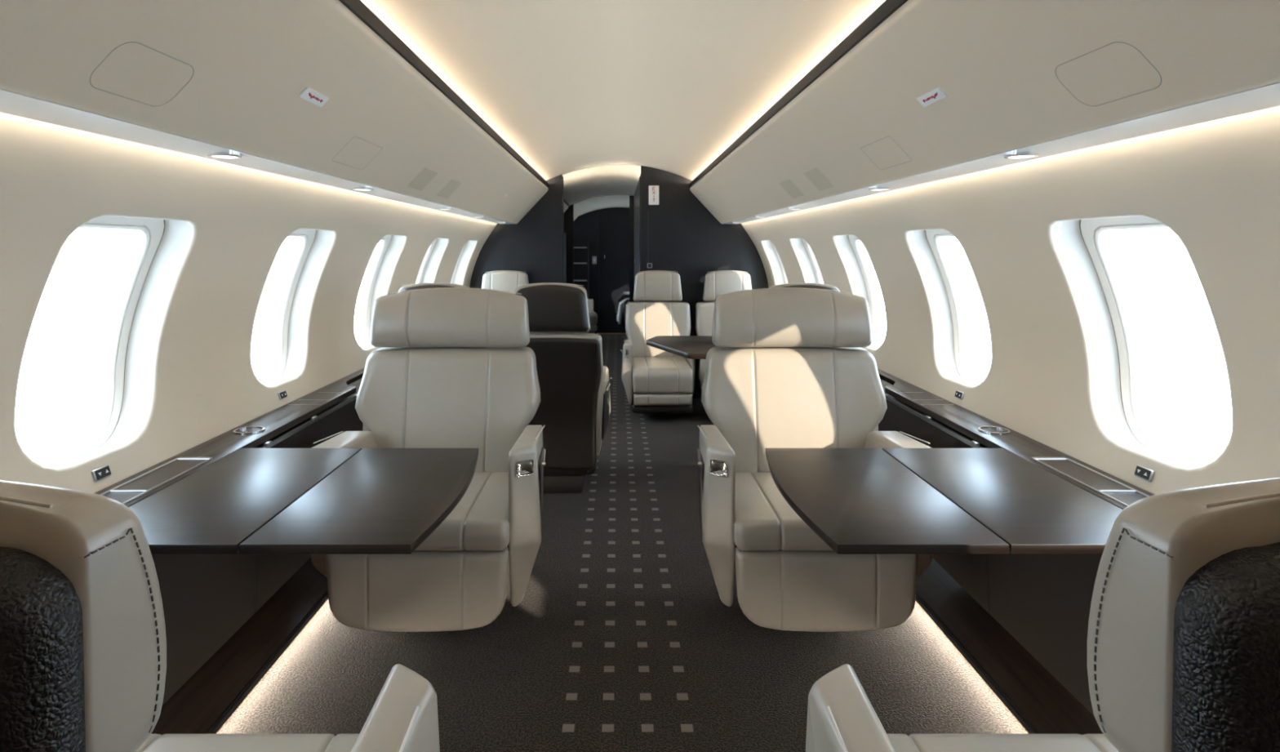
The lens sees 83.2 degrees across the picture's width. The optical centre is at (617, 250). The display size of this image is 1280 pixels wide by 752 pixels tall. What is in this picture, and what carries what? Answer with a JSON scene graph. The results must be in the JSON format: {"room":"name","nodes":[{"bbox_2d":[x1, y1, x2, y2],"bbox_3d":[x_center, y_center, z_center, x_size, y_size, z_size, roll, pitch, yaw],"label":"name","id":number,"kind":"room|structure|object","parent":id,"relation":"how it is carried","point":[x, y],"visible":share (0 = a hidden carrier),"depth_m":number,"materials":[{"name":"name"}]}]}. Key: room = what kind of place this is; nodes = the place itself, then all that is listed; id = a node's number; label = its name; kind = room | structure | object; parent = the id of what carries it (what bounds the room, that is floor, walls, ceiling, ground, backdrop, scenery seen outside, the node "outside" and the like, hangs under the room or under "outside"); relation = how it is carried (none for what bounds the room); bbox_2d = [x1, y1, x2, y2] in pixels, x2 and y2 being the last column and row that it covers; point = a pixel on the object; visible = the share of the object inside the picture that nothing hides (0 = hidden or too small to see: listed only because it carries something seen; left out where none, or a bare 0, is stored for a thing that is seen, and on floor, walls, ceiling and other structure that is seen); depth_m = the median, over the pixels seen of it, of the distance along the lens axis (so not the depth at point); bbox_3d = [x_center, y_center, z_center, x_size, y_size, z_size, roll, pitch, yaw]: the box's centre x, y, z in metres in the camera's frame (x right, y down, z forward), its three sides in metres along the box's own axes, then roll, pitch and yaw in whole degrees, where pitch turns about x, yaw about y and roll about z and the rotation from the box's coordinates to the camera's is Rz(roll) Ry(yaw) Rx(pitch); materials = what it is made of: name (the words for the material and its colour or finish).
{"room":"aircraft cabin","nodes":[
{"label":"aircraft cabin","id":0,"kind":"room"},
{"bbox_2d":[0,112,497,493],"bbox_3d":[-1.081,0.412,4.650,0.346,1.576,11.900,0,0,0],"label":"wall","id":1,"kind":"structure","parent":0,"point":[55,180],"depth_m":1.94,"materials":[{"name":"beige plastic"}]},
{"bbox_2d":[91,464,111,481],"bbox_3d":[-1.175,0.507,1.640,0.013,0.025,0.050,0,0,0],"label":"switch","id":2,"kind":"object","parent":1,"relation":"attached to","point":[101,473],"visible":1,"depth_m":1.63,"materials":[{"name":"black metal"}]},
{"bbox_2d":[35,215,191,468],"bbox_3d":[-1.202,0.192,1.660,0.234,0.582,0.432,0,0,0],"label":"window","id":3,"kind":"structure","parent":1,"relation":"in","point":[141,296],"depth_m":1.85,"materials":[{"name":"beige plastic"}]},
{"bbox_2d":[95,367,364,506],"bbox_3d":[-1.090,0.556,2.270,0.152,0.043,7.140,0,0,0],"label":"ledge","id":4,"kind":"object","parent":1,"relation":"attached to","point":[130,491],"visible":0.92,"depth_m":2.07,"materials":[{"name":"brown wood"}]},
{"bbox_2d":[99,457,213,504],"bbox_3d":[-1.094,0.538,1.533,0.092,0.004,0.674,0,0,0],"label":"tray","id":5,"kind":"object","parent":4,"relation":"on","point":[129,491],"depth_m":1.69,"materials":[{"name":"brown wood"}]},
{"bbox_2d":[128,448,478,554],"bbox_3d":[-0.692,0.560,1.645,0.683,0.041,0.646,0,0,0],"label":"table","id":6,"kind":"object","parent":4,"relation":"attached to","point":[247,500],"visible":0.96,"depth_m":1.55,"materials":[{"name":"brown wood"}]},
{"bbox_2d":[151,557,327,734],"bbox_3d":[-1.020,1.125,0.815,0.074,0.150,4.230,0,0,0],"label":"baseboard","id":7,"kind":"structure","parent":1,"relation":"attached to","point":[193,708],"depth_m":1.94,"materials":[{"name":"brown wood"}]},
{"bbox_2d":[151,395,363,706],"bbox_3d":[-1.060,0.818,0.815,0.056,0.460,4.230,0,0,0],"label":"side wall panel","id":8,"kind":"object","parent":1,"relation":"attached to","point":[206,598],"depth_m":1.87,"materials":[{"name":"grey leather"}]},
{"bbox_2d":[204,589,328,733],"bbox_3d":[-0.981,1.163,0.815,0.015,0.015,4.230,0,0,0],"label":"trim","id":9,"kind":"structure","parent":1,"relation":"attached to","point":[220,721],"depth_m":1.99,"materials":[{"name":"black plastic"}]},
{"bbox_2d":[0,0,549,224],"bbox_3d":[-0.755,-0.378,2.274,0.398,0.330,7.148,0,0,0],"label":"overhead panel","id":10,"kind":"object","parent":1,"relation":"attached to","point":[195,77],"visible":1,"depth_m":1.45,"materials":[{"name":"white plastic"}]},
{"bbox_2d":[207,151,241,159],"bbox_3d":[-0.873,-0.211,1.600,0.068,0.008,0.068,0,0,0],"label":"spotlight","id":11,"kind":"object","parent":10,"relation":"attached to","point":[215,154],"visible":1,"depth_m":1.59,"materials":[{"name":"silver metal"}]},
{"bbox_2d":[298,86,328,106],"bbox_3d":[-0.690,-0.348,1.638,0.021,0.022,0.116,0,0,0],"label":"placard","id":12,"kind":"object","parent":10,"relation":"attached to","point":[308,94],"visible":1,"depth_m":1.63,"materials":[{"name":"white plastic"}]},
{"bbox_2d":[352,186,373,191],"bbox_3d":[-0.873,-0.211,2.470,0.068,0.008,0.068,0,0,0],"label":"spotlight","id":13,"kind":"object","parent":10,"relation":"attached to","point":[364,188],"visible":0.95,"depth_m":2.45,"materials":[{"name":"silver metal"}]},
{"bbox_2d":[407,167,437,191],"bbox_3d":[-0.760,-0.277,2.812,0.069,0.073,0.195,0,0,0],"label":"speaker grille","id":14,"kind":"object","parent":10,"relation":"attached to","point":[425,175],"depth_m":2.80,"materials":[{"name":"beige plastic"}]},
{"bbox_2d":[438,207,451,209],"bbox_3d":[-0.873,-0.211,3.640,0.068,0.008,0.068,0,0,0],"label":"spotlight","id":15,"kind":"object","parent":10,"relation":"attached to","point":[441,208],"visible":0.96,"depth_m":3.62,"materials":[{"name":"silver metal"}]},
{"bbox_2d":[436,178,461,198],"bbox_3d":[-0.760,-0.277,3.250,0.069,0.073,0.200,0,0,0],"label":"speaker grille","id":16,"kind":"object","parent":10,"relation":"attached to","point":[451,185],"depth_m":3.24,"materials":[{"name":"beige plastic"}]},
{"bbox_2d":[277,390,287,399],"bbox_3d":[-1.175,0.507,2.526,0.013,0.025,0.050,0,0,0],"label":"switch","id":17,"kind":"object","parent":1,"relation":"attached to","point":[282,394],"visible":1,"depth_m":2.52,"materials":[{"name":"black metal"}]},
{"bbox_2d":[259,228,333,386],"bbox_3d":[-1.202,0.192,2.586,0.234,0.582,0.432,0,0,0],"label":"window","id":18,"kind":"structure","parent":1,"relation":"in","point":[313,246],"depth_m":2.78,"materials":[{"name":"beige plastic"}]},
{"bbox_2d":[357,235,404,349],"bbox_3d":[-1.202,0.192,3.512,0.234,0.582,0.432,0,0,0],"label":"window","id":19,"kind":"structure","parent":1,"relation":"in","point":[388,250],"depth_m":3.70,"materials":[{"name":"beige plastic"}]},
{"bbox_2d":[415,238,447,283],"bbox_3d":[-1.202,0.192,4.438,0.234,0.582,0.432,0,0,0],"label":"window","id":20,"kind":"structure","parent":1,"relation":"in","point":[426,273],"depth_m":4.65,"materials":[{"name":"white glass"}]},
{"bbox_2d":[450,240,475,284],"bbox_3d":[-1.202,0.192,5.364,0.234,0.582,0.432,0,0,0],"label":"window","id":21,"kind":"structure","parent":1,"relation":"in","point":[459,271],"depth_m":5.58,"materials":[{"name":"white glass"}]},
{"bbox_2d":[573,211,577,220],"bbox_3d":[-0.755,-0.378,9.330,0.398,0.330,1.940,0,0,0],"label":"bin","id":22,"kind":"object","parent":1,"relation":"attached to","point":[575,215],"visible":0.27,"depth_m":9.93,"materials":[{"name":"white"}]},
{"bbox_2d":[573,209,599,333],"bbox_3d":[-0.736,0.306,10.370,0.936,1.789,0.040,0,0,0],"label":"wall","id":23,"kind":"structure","parent":0,"point":[586,226],"depth_m":10.35,"materials":[{"name":"brown wood"}]},
{"bbox_2d":[591,256,596,263],"bbox_3d":[-0.333,0.140,10.343,0.065,0.115,0.014,0,0,0],"label":"light switch","id":24,"kind":"object","parent":23,"relation":"attached to","point":[593,258],"visible":1,"depth_m":10.34,"materials":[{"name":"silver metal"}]},
{"bbox_2d":[596,333,626,333],"bbox_3d":[0.012,1.194,10.340,0.620,0.012,0.050,0,0,0],"label":"trim","id":25,"kind":"structure","parent":23,"relation":"attached to","point":[597,333],"depth_m":10.32,"materials":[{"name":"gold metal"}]},
{"bbox_2d":[599,207,629,333],"bbox_3d":[0.022,0.290,10.408,0.579,1.819,0.045,0,0,0],"label":"door","id":26,"kind":"structure","parent":23,"relation":"in","point":[614,222],"depth_m":10.40,"materials":[{"name":"brown wood"}]},
{"bbox_2d":[564,195,634,333],"bbox_3d":[0.012,0.275,8.320,2.432,1.851,0.040,0,0,0],"label":"wall","id":27,"kind":"structure","parent":0,"point":[569,213],"depth_m":8.30,"materials":[{"name":"brown wood"}]},
{"bbox_2d":[562,164,640,216],"bbox_3d":[0.012,-0.535,8.233,1.870,0.504,4.734,0,0,0],"label":"ceiling","id":28,"kind":"structure","parent":0,"point":[581,184],"depth_m":7.24,"materials":[{"name":"beige"}]},
{"bbox_2d":[469,165,768,398],"bbox_3d":[0.012,0.256,5.869,2.432,1.889,0.042,0,0,0],"label":"wall","id":29,"kind":"structure","parent":0,"point":[679,233],"depth_m":5.85,"materials":[{"name":"black wood"}]},
{"bbox_2d":[561,176,640,302],"bbox_3d":[-0.132,0.300,5.870,0.643,1.800,0.050,0,0,0],"label":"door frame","id":30,"kind":"structure","parent":29,"relation":"in","point":[562,177],"depth_m":5.85,"materials":[{"name":"black wood"}]},
{"bbox_2d":[647,262,652,267],"bbox_3d":[0.260,0.124,5.846,0.040,0.040,0.008,0,0,0],"label":"door pull","id":31,"kind":"object","parent":29,"relation":"attached to","point":[649,264],"visible":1,"depth_m":5.84,"materials":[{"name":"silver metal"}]},
{"bbox_2d":[648,185,658,204],"bbox_3d":[0.294,-0.448,5.845,0.084,0.156,0.010,0,0,0],"label":"exit sign","id":32,"kind":"object","parent":29,"relation":"attached to","point":[653,189],"visible":1,"depth_m":5.84,"materials":[{"name":"white plastic"}]},
{"bbox_2d":[216,333,1028,751],"bbox_3d":[0.012,1.220,4.650,2.300,0.040,12.100,0,0,0],"label":"floor","id":33,"kind":"structure","parent":0,"point":[621,637],"depth_m":2.11,"materials":[{"name":"carpet"}]},
{"bbox_2d":[0,480,439,751],"bbox_3d":[-0.565,0.666,0.732,0.703,1.068,0.742,0,0,0],"label":"armchair","id":34,"kind":"object","parent":33,"relation":"on","point":[83,638],"visible":1,"depth_m":0.44,"materials":[{"name":"beige leather"}]},
{"bbox_2d":[135,733,359,751],"bbox_3d":[-0.556,0.768,0.820,0.506,0.093,0.566,0,0,0],"label":"seat cushion","id":35,"kind":"object","parent":34,"relation":"on","point":[154,742],"depth_m":1.06,"materials":[{"name":"beige leather"}]},
{"bbox_2d":[311,287,546,631],"bbox_3d":[-0.562,0.666,2.295,0.703,1.068,0.672,0,0,0],"label":"armchair","id":36,"kind":"object","parent":33,"relation":"on","point":[453,367],"visible":0.8,"depth_m":2.43,"materials":[{"name":"beige leather"}]},
{"bbox_2d":[413,471,509,551],"bbox_3d":[-0.554,0.786,2.207,0.506,0.084,0.496,0,0,0],"label":"seat cushion","id":37,"kind":"object","parent":36,"relation":"on","point":[480,521],"depth_m":1.99,"materials":[{"name":"beige leather"}]},
{"bbox_2d":[397,282,467,293],"bbox_3d":[-0.862,0.678,3.787,0.552,1.044,0.772,0,0,0],"label":"lounge armchair","id":38,"kind":"object","parent":33,"relation":"on","point":[427,285],"visible":0.1,"depth_m":3.46,"materials":[{"name":"beige leather"}]},
{"bbox_2d":[481,270,533,333],"bbox_3d":[-0.852,0.678,5.293,0.552,1.044,0.772,0,0,0],"label":"lounge armchair","id":39,"kind":"object","parent":33,"relation":"on","point":[500,280],"visible":0.18,"depth_m":5.56,"materials":[{"name":"beige leather"}]},
{"bbox_2d":[514,282,612,493],"bbox_3d":[-0.302,0.678,3.787,0.552,1.044,0.772,0,0,0],"label":"seat","id":40,"kind":"object","parent":33,"relation":"on","point":[574,408],"visible":0.63,"depth_m":3.46,"materials":[{"name":"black leather"}]},
{"bbox_2d":[564,232,566,283],"bbox_3d":[-0.768,0.500,8.002,0.360,1.400,0.476,0,0,0],"label":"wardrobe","id":41,"kind":"object","parent":33,"relation":"on","point":[565,233],"visible":0.02,"depth_m":8.10,"materials":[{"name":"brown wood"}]},
{"bbox_2d":[573,243,589,298],"bbox_3d":[-0.608,0.550,10.178,0.400,1.300,0.284,0,0,0],"label":"shelf unit","id":42,"kind":"object","parent":33,"relation":"on","point":[581,251],"visible":0.41,"depth_m":10.30,"materials":[{"name":"brown wood"}]},
{"bbox_2d":[573,298,597,333],"bbox_3d":[-0.671,0.678,9.564,0.772,1.044,0.552,0,0,30],"label":"lounge armchair","id":43,"kind":"object","parent":33,"relation":"on","point":[593,315],"visible":0.17,"depth_m":9.48,"materials":[{"name":"beige leather"}]},
{"bbox_2d":[588,311,597,325],"bbox_3d":[-0.614,0.897,9.507,0.592,0.175,0.410,0,0,30],"label":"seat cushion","id":44,"kind":"object","parent":43,"relation":"on","point":[593,315],"depth_m":9.46,"materials":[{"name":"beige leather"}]},
{"bbox_2d":[624,301,629,339],"bbox_3d":[0.607,0.912,9.200,1.030,0.575,1.130,0,0,0],"label":"armchair","id":45,"kind":"object","parent":33,"relation":"on","point":[625,303],"visible":0.05,"depth_m":9.03,"materials":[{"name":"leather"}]},
{"bbox_2d":[616,296,629,324],"bbox_3d":[0.523,0.738,9.140,1.079,0.305,0.920,0,0,0],"label":"duvet","id":46,"kind":"object","parent":45,"relation":"on","point":[624,299],"visible":0.29,"depth_m":8.73,"materials":[{"name":"white fabric"}]},
{"bbox_2d":[615,291,629,313],"bbox_3d":[0.516,0.678,9.285,1.092,0.253,0.670,0,0,0],"label":"throw blanket","id":47,"kind":"object","parent":46,"relation":"on","point":[620,297],"visible":0.24,"depth_m":9.10,"materials":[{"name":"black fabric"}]},
{"bbox_2d":[620,270,694,413],"bbox_3d":[0.291,0.678,5.293,0.552,1.044,0.772,0,0,0],"label":"seat","id":48,"kind":"object","parent":33,"relation":"on","point":[661,381],"visible":0.93,"depth_m":5.47,"materials":[{"name":"beige leather"}]},
{"bbox_2d":[632,356,693,393],"bbox_3d":[0.312,0.897,5.214,0.410,0.175,0.592,0,0,0],"label":"seat cushion","id":49,"kind":"object","parent":48,"relation":"on","point":[651,375],"depth_m":4.93,"materials":[{"name":"beige leather"}]},
{"bbox_2d":[645,335,716,359],"bbox_3d":[0.635,0.850,3.855,0.953,0.700,0.730,0,0,0],"label":"conference table","id":50,"kind":"object","parent":33,"relation":"on","point":[691,347],"visible":0.31,"depth_m":3.84,"materials":[{"name":"brown wood"}]},
{"bbox_2d":[695,270,751,390],"bbox_3d":[0.836,0.678,5.293,0.552,1.044,0.772,0,0,0],"label":"lounge armchair","id":51,"kind":"object","parent":33,"relation":"on","point":[716,282],"visible":0.34,"depth_m":5.55,"materials":[{"name":"beige leather"}]},
{"bbox_2d":[768,282,839,292],"bbox_3d":[0.876,0.678,3.787,0.552,1.044,0.772,0,0,0],"label":"lounge armchair","id":52,"kind":"object","parent":33,"relation":"on","point":[807,285],"visible":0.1,"depth_m":3.46,"materials":[{"name":"beige leather"}]},
{"bbox_2d":[697,287,932,631],"bbox_3d":[0.587,0.666,2.295,0.703,1.068,0.672,0,0,0],"label":"armchair","id":53,"kind":"object","parent":33,"relation":"on","point":[788,367],"visible":0.8,"depth_m":2.43,"materials":[{"name":"beige leather"}]},
{"bbox_2d":[733,471,834,551],"bbox_3d":[0.578,0.786,2.207,0.506,0.084,0.496,0,0,0],"label":"seat cushion","id":54,"kind":"object","parent":53,"relation":"on","point":[764,521],"depth_m":1.99,"materials":[{"name":"beige leather"}]},
{"bbox_2d":[805,477,1279,751],"bbox_3d":[0.578,0.666,0.732,0.703,1.068,0.742,0,0,0],"label":"armchair","id":55,"kind":"object","parent":33,"relation":"on","point":[1184,632],"visible":1,"depth_m":0.44,"materials":[{"name":"beige leather"}]},
{"bbox_2d":[886,733,1119,751],"bbox_3d":[0.569,0.768,0.820,0.506,0.093,0.566,0,0,0],"label":"seat cushion","id":56,"kind":"object","parent":55,"relation":"on","point":[900,742],"depth_m":1.06,"materials":[{"name":"beige leather"}]},
{"bbox_2d":[360,0,885,180],"bbox_3d":[0.012,-0.579,2.283,1.870,0.427,7.174,0,0,0],"label":"ceiling","id":57,"kind":"structure","parent":0,"point":[669,86],"depth_m":2.51,"materials":[{"name":"beige"}]},
{"bbox_2d":[634,173,640,302],"bbox_3d":[0.210,0.280,7.095,0.040,1.830,2.400,0,0,0],"label":"wall","id":58,"kind":"structure","parent":0,"point":[637,191],"depth_m":7.00,"materials":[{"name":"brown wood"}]},
{"bbox_2d":[741,106,1279,494],"bbox_3d":[1.105,0.412,4.650,0.346,1.576,11.900,0,0,0],"label":"wall","id":59,"kind":"structure","parent":0,"point":[1215,184],"depth_m":1.87,"materials":[{"name":"beige plastic"}]},
{"bbox_2d":[762,240,787,284],"bbox_3d":[1.226,0.192,5.364,0.234,0.582,0.432,0,0,0],"label":"window","id":60,"kind":"structure","parent":59,"relation":"in","point":[775,261],"depth_m":5.58,"materials":[{"name":"beige plastic"}]},
{"bbox_2d":[791,238,823,283],"bbox_3d":[1.226,0.192,4.438,0.234,0.582,0.432,0,0,0],"label":"window","id":61,"kind":"structure","parent":59,"relation":"in","point":[808,262],"depth_m":4.65,"materials":[{"name":"white glass"}]},
{"bbox_2d":[835,235,882,349],"bbox_3d":[1.226,0.192,3.512,0.234,0.582,0.432,0,0,0],"label":"window","id":62,"kind":"structure","parent":59,"relation":"in","point":[852,252],"depth_m":3.70,"materials":[{"name":"beige plastic"}]},
{"bbox_2d":[907,228,982,386],"bbox_3d":[1.226,0.192,2.586,0.234,0.582,0.432,0,0,0],"label":"window","id":63,"kind":"structure","parent":59,"relation":"in","point":[938,272],"depth_m":2.78,"materials":[{"name":"beige plastic"}]},
{"bbox_2d":[954,390,964,399],"bbox_3d":[1.199,0.507,2.526,0.013,0.025,0.050,0,0,0],"label":"switch","id":64,"kind":"object","parent":59,"relation":"attached to","point":[958,394],"visible":1,"depth_m":2.52,"materials":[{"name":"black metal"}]},
{"bbox_2d":[915,591,1039,733],"bbox_3d":[1.004,1.163,0.815,0.015,0.015,4.230,0,0,0],"label":"trim","id":65,"kind":"structure","parent":59,"relation":"attached to","point":[1024,721],"depth_m":1.99,"materials":[{"name":"black plastic"}]},
{"bbox_2d":[688,0,1279,224],"bbox_3d":[0.779,-0.378,2.274,0.398,0.330,7.148,0,0,0],"label":"overhead panel","id":66,"kind":"object","parent":59,"relation":"attached to","point":[1046,77],"visible":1,"depth_m":1.43,"materials":[{"name":"white plastic"}]},
{"bbox_2d":[778,178,804,198],"bbox_3d":[0.784,-0.277,3.250,0.069,0.073,0.200,0,0,0],"label":"speaker grille","id":67,"kind":"object","parent":66,"relation":"attached to","point":[788,185],"depth_m":3.24,"materials":[{"name":"beige plastic"}]},
{"bbox_2d":[787,207,801,209],"bbox_3d":[0.897,-0.211,3.640,0.068,0.008,0.068,0,0,0],"label":"spotlight","id":68,"kind":"object","parent":66,"relation":"attached to","point":[791,208],"visible":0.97,"depth_m":3.62,"materials":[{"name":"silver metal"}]},
{"bbox_2d":[803,167,834,191],"bbox_3d":[0.784,-0.277,2.812,0.069,0.073,0.195,0,0,0],"label":"speaker grille","id":69,"kind":"object","parent":66,"relation":"attached to","point":[815,175],"depth_m":2.80,"materials":[{"name":"beige plastic"}]},
{"bbox_2d":[868,186,889,191],"bbox_3d":[0.897,-0.211,2.470,0.068,0.008,0.068,0,0,0],"label":"spotlight","id":70,"kind":"object","parent":66,"relation":"attached to","point":[876,188],"visible":0.94,"depth_m":2.45,"materials":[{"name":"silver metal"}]},
{"bbox_2d":[916,86,947,106],"bbox_3d":[0.714,-0.348,1.638,0.021,0.022,0.116,0,0,0],"label":"placard","id":71,"kind":"object","parent":66,"relation":"attached to","point":[937,94],"visible":1,"depth_m":1.63,"materials":[{"name":"white"}]},
{"bbox_2d":[1004,151,1039,159],"bbox_3d":[0.897,-0.211,1.600,0.068,0.008,0.068,0,0,0],"label":"spotlight","id":72,"kind":"object","parent":66,"relation":"attached to","point":[1024,154],"visible":1,"depth_m":1.59,"materials":[{"name":"silver metal"}]},
{"bbox_2d":[878,395,1102,716],"bbox_3d":[1.084,0.818,0.815,0.056,0.460,4.230,0,0,0],"label":"panel","id":73,"kind":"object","parent":59,"relation":"attached to","point":[1043,602],"depth_m":1.84,"materials":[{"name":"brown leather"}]},
{"bbox_2d":[915,558,1103,734],"bbox_3d":[1.044,1.125,0.815,0.074,0.150,4.230,0,0,0],"label":"baseboard","id":74,"kind":"structure","parent":59,"relation":"attached to","point":[1046,704],"depth_m":1.93,"materials":[{"name":"brown wood"}]},
{"bbox_2d":[877,368,1154,509],"bbox_3d":[1.114,0.556,2.270,0.152,0.043,7.140,0,0,0],"label":"ledge","id":75,"kind":"object","parent":59,"relation":"attached to","point":[1120,493],"visible":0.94,"depth_m":2.05,"materials":[{"name":"brown wood"}]},
{"bbox_2d":[765,448,1123,554],"bbox_3d":[0.716,0.560,1.645,0.683,0.041,0.646,0,0,0],"label":"table","id":76,"kind":"object","parent":75,"relation":"attached to","point":[856,500],"visible":0.94,"depth_m":1.55,"materials":[{"name":"brown wood"}]},
{"bbox_2d":[1031,457,1150,506],"bbox_3d":[1.118,0.538,1.533,0.092,0.004,0.674,0,0,0],"label":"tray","id":77,"kind":"object","parent":75,"relation":"on","point":[1113,490],"depth_m":1.69,"materials":[{"name":"brown metal"}]},
{"bbox_2d":[1053,215,1209,468],"bbox_3d":[1.226,0.192,1.660,0.234,0.582,0.432,0,0,0],"label":"window","id":78,"kind":"structure","parent":59,"relation":"in","point":[1089,259],"depth_m":1.85,"materials":[{"name":"beige plastic"}]},
{"bbox_2d":[1133,464,1154,481],"bbox_3d":[1.199,0.507,1.640,0.013,0.025,0.050,0,0,0],"label":"switch","id":79,"kind":"object","parent":59,"relation":"attached to","point":[1144,473],"visible":1,"depth_m":1.63,"materials":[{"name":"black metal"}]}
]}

